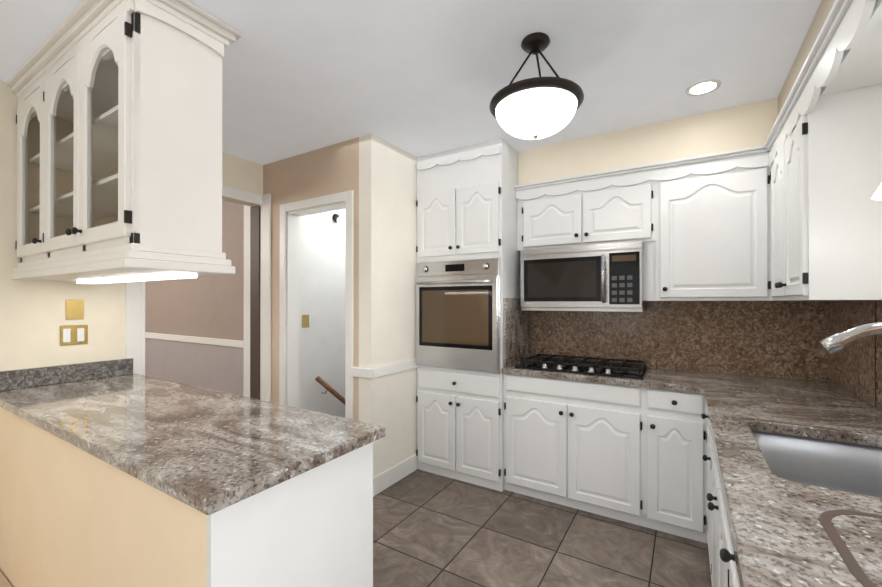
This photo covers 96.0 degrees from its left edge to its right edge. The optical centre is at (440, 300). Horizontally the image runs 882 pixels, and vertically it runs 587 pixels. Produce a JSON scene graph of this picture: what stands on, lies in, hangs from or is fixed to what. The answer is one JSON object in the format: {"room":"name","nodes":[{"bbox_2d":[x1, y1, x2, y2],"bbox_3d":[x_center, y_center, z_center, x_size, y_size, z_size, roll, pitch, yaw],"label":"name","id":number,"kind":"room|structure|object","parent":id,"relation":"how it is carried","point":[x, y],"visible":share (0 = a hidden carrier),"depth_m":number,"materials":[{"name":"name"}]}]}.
{"room":"kitchen","nodes":[
{"label":"kitchen","id":0,"kind":"room"},
{"bbox_2d":[0,571,11,586],"bbox_3d":[-5.104,1.391,1.315,6.400,0.012,4.215,0,0,32],"label":"floor","id":1,"kind":"structure","parent":0,"point":[4,581],"depth_m":1.96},
{"bbox_2d":[0,80,262,370],"bbox_3d":[-3.150,0.096,1.057,0.120,2.600,5.820,0,0,32],"label":"wall","id":2,"kind":"structure","parent":0,"point":[32,317],"depth_m":2.31,"materials":[{"name":"beige paint"}]},
{"bbox_2d":[60,325,87,345],"bbox_3d":[-2.235,0.211,2.418,0.008,0.120,0.130,0,0,32],"label":"light switch","id":3,"kind":"object","parent":2,"relation":"attached to","point":[74,334],"depth_m":2.41,"materials":[{"name":"gold metal"}]},
{"bbox_2d":[65,300,83,319],"bbox_3d":[-2.231,0.055,2.420,0.012,0.120,0.085,0,0,32],"label":"wall plate","id":4,"kind":"object","parent":2,"relation":"attached to","point":[74,309],"depth_m":2.42,"materials":[{"name":"gold metal"}]},
{"bbox_2d":[125,185,270,401],"bbox_3d":[-1.896,0.237,3.108,0.380,2.330,1.009,0,0,32],"label":"door frame","id":5,"kind":"structure","parent":2,"relation":"attached to","point":[257,306],"depth_m":3.47,"materials":[{"name":"white wood"}]},
{"bbox_2d":[145,137,358,420],"bbox_3d":[-3.209,0.107,4.579,6.200,2.600,0.126,0,0,32],"label":"wall","id":6,"kind":"structure","parent":0,"point":[208,306],"depth_m":3.75,"materials":[{"name":"brown paint"}]},
{"bbox_2d":[145,332,243,347],"bbox_3d":[-3.840,0.890,4.887,4.800,1.035,0.022,0,0,32],"label":"trim","id":7,"kind":"structure","parent":6,"relation":"attached to","point":[215,341],"depth_m":4.03,"materials":[{"name":"white wood"}]},
{"bbox_2d":[279,190,353,419],"bbox_3d":[-0.974,0.295,3.192,0.840,2.215,0.138,0,0,32],"label":"door frame","id":8,"kind":"structure","parent":6,"relation":"attached to","point":[289,311],"depth_m":3.33,"materials":[{"name":"white wood"}]},
{"bbox_2d":[299,209,344,417],"bbox_3d":[-0.914,0.107,4.565,0.240,2.600,2.260,0,0,32],"label":"wall","id":9,"kind":"structure","parent":0,"point":[322,287],"depth_m":3.92,"materials":[{"name":"white paint"}]},
{"bbox_2d":[302,315,308,327],"bbox_3d":[-1.277,0.194,3.743,0.006,0.120,0.080,0,0,32],"label":"light switch","id":10,"kind":"object","parent":9,"relation":"attached to","point":[305,321],"visible":1,"depth_m":3.74,"materials":[{"name":"gold metal"}]},
{"bbox_2d":[315,376,344,404],"bbox_3d":[-0.975,1.093,4.141,0.099,0.742,0.871,0,0,32],"label":"stair handrail","id":11,"kind":"object","parent":9,"relation":"attached to","point":[328,387],"visible":0.48,"depth_m":3.88,"materials":[{"name":"brown wood"}]},
{"bbox_2d":[332,214,343,223],"bbox_3d":[-1.038,-0.835,4.045,0.100,0.110,0.090,0,0,32],"label":"sconce","id":12,"kind":"object","parent":9,"relation":"attached to","point":[337,218],"visible":0.96,"depth_m":4.03,"materials":[{"name":"brown metal"}]},
{"bbox_2d":[359,133,416,476],"bbox_3d":[-0.082,0.104,3.629,0.120,2.600,1.780,0,0,32],"label":"wall","id":13,"kind":"structure","parent":0,"point":[387,242],"depth_m":3.00,"materials":[{"name":"beige paint"}]},
{"bbox_2d":[352,359,417,378],"bbox_3d":[-0.422,0.522,3.104,0.192,0.070,0.577,0,0,32],"label":"trim","id":14,"kind":"structure","parent":13,"relation":"attached to","point":[368,373],"depth_m":2.92,"materials":[{"name":"white wood"}]},
{"bbox_2d":[373,454,416,496],"bbox_3d":[-0.364,1.337,3.069,0.045,0.130,0.570,0,0,32],"label":"baseboard","id":15,"kind":"structure","parent":13,"relation":"attached to","point":[384,480],"depth_m":3.02,"materials":[{"name":"white wood"}]},
{"bbox_2d":[0,0,821,164],"bbox_3d":[-2.690,-1.224,2.645,9.120,0.050,9.000,0,0,32],"label":"ceiling","id":16,"kind":"structure","parent":0,"point":[418,78],"depth_m":1.99,"materials":[{"name":"paint"}]},
{"bbox_2d":[10,52,133,267],"bbox_3d":[-2.062,-0.704,2.226,0.499,0.987,0.351,0,0,32],"label":"upper cabinet","id":17,"kind":"object","parent":16,"relation":"hanging from","point":[27,86],"depth_m":2.16,"materials":[{"name":"white wood"}]},
{"bbox_2d":[42,0,225,263],"bbox_3d":[-1.470,-0.706,1.861,0.963,0.987,0.351,0,0,32],"label":"upper cabinet","id":18,"kind":"object","parent":16,"relation":"hanging from","point":[119,140],"depth_m":1.65,"materials":[{"name":"white wood"}]},
{"bbox_2d":[489,32,583,139],"bbox_3d":[0.437,-0.973,1.837,0.424,0.456,0.424,0,0,32],"label":"ceiling light fixture","id":19,"kind":"object","parent":16,"relation":"hanging from","point":[539,107],"visible":1,"depth_m":1.73,"materials":[{"name":"white glass"}]},
{"bbox_2d":[518,0,834,184],"bbox_3d":[0.275,-1.059,0.814,1.909,0.289,4.999,0,0,32],"label":"wall","id":20,"kind":"structure","parent":16,"relation":"attached to","point":[749,125],"depth_m":2.63,"materials":[{"name":"beige paint"}]},
{"bbox_2d":[515,164,657,250],"bbox_3d":[1.098,-0.642,3.036,0.976,0.490,0.348,0,0,32],"label":"upper cabinet","id":21,"kind":"object","parent":20,"relation":"attached to","point":[620,204],"depth_m":2.85,"materials":[{"name":"white wood"}]},
{"bbox_2d":[658,148,765,300],"bbox_3d":[1.769,-0.444,2.621,0.600,0.890,0.348,0,0,32],"label":"upper cabinet","id":22,"kind":"object","parent":20,"relation":"attached to","point":[712,209],"depth_m":2.47,"materials":[{"name":"white wood"}]},
{"bbox_2d":[820,0,881,95],"bbox_3d":[1.298,-0.872,0.938,0.299,0.084,1.385,0,0,32],"label":"soffit","id":23,"kind":"structure","parent":20,"relation":"attached to","point":[860,66],"depth_m":1.39,"materials":[{"name":"white paint"}]},
{"bbox_2d":[871,183,881,199],"bbox_3d":[1.360,-0.568,1.131,0.184,0.519,0.184,0,0,32],"label":"pendant light","id":24,"kind":"object","parent":23,"relation":"hanging from","point":[877,195],"visible":1,"depth_m":1.18,"materials":[{"name":"white metal"}]},
{"bbox_2d":[685,79,721,95],"bbox_3d":[1.476,-1.197,2.236,0.170,0.004,0.170,0,0,32],"label":"recessed light","id":25,"kind":"object","parent":16,"relation":"in","point":[704,87],"visible":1,"depth_m":2.23,"materials":[{"name":"white glass"}]},
{"bbox_2d":[373,469,711,586],"bbox_3d":[-2.690,1.426,2.637,9.120,0.050,9.000,0,0,32],"label":"floor","id":26,"kind":"structure","parent":0,"point":[430,529],"depth_m":2.27,"materials":[{"name":"tile"}]},
{"bbox_2d":[28,426,95,586],"bbox_3d":[-1.644,0.964,2.096,0.910,0.870,0.535,0,0,32],"label":"base cabinet","id":27,"kind":"object","parent":26,"relation":"on","point":[61,479],"depth_m":1.59,"materials":[{"name":"wood"}]},
{"bbox_2d":[96,442,372,586],"bbox_3d":[-0.833,0.962,1.595,0.995,0.870,0.535,0,0,32],"label":"base cabinet","id":28,"kind":"object","parent":26,"relation":"on","point":[116,473],"depth_m":1.24,"materials":[{"name":"wood"}]},
{"bbox_2d":[0,374,385,517],"bbox_3d":[-1.319,0.508,1.826,2.182,0.040,0.675,0,0,32],"label":"countertop","id":29,"kind":"structure","parent":28,"relation":"on","point":[209,452],"depth_m":1.47,"materials":[{"name":"grey stone"}]},
{"bbox_2d":[416,138,520,491],"bbox_3d":[0.260,0.105,3.336,0.764,2.597,0.713,0,0,32],"label":"tall cabinet","id":30,"kind":"object","parent":26,"relation":"on","point":[468,269],"visible":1,"depth_m":3.06,"materials":[{"name":"white wood"}]},
{"bbox_2d":[502,298,881,586],"bbox_3d":[0.379,0.686,0.979,1.908,1.420,4.597,0,0,32],"label":"base cabinet","id":31,"kind":"object","parent":26,"relation":"on","point":[751,478],"visible":1,"depth_m":2.37,"materials":[{"name":"white wood"}]},
{"bbox_2d":[833,300,881,411],"bbox_3d":[0.646,0.091,-0.522,0.120,2.600,7.120,0,0,32],"label":"wall","id":32,"kind":"structure","parent":0,"point":[861,300],"depth_m":2.02,"materials":[{"name":"brown stone"}]},
{"bbox_2d":[518,236,657,311],"bbox_3d":[1.099,-0.159,2.980,0.918,0.472,0.375,0,0,32],"label":"microwave","id":33,"kind":"object","parent":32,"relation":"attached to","point":[599,275],"depth_m":2.79,"materials":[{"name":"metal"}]},
{"bbox_2d":[766,72,881,300],"bbox_3d":[1.836,-0.446,1.858,0.347,0.890,0.739,0,0,32],"label":"upper cabinet","id":34,"kind":"object","parent":32,"relation":"attached to","point":[790,209],"depth_m":1.60,"materials":[{"name":"white wood"}]}
]}

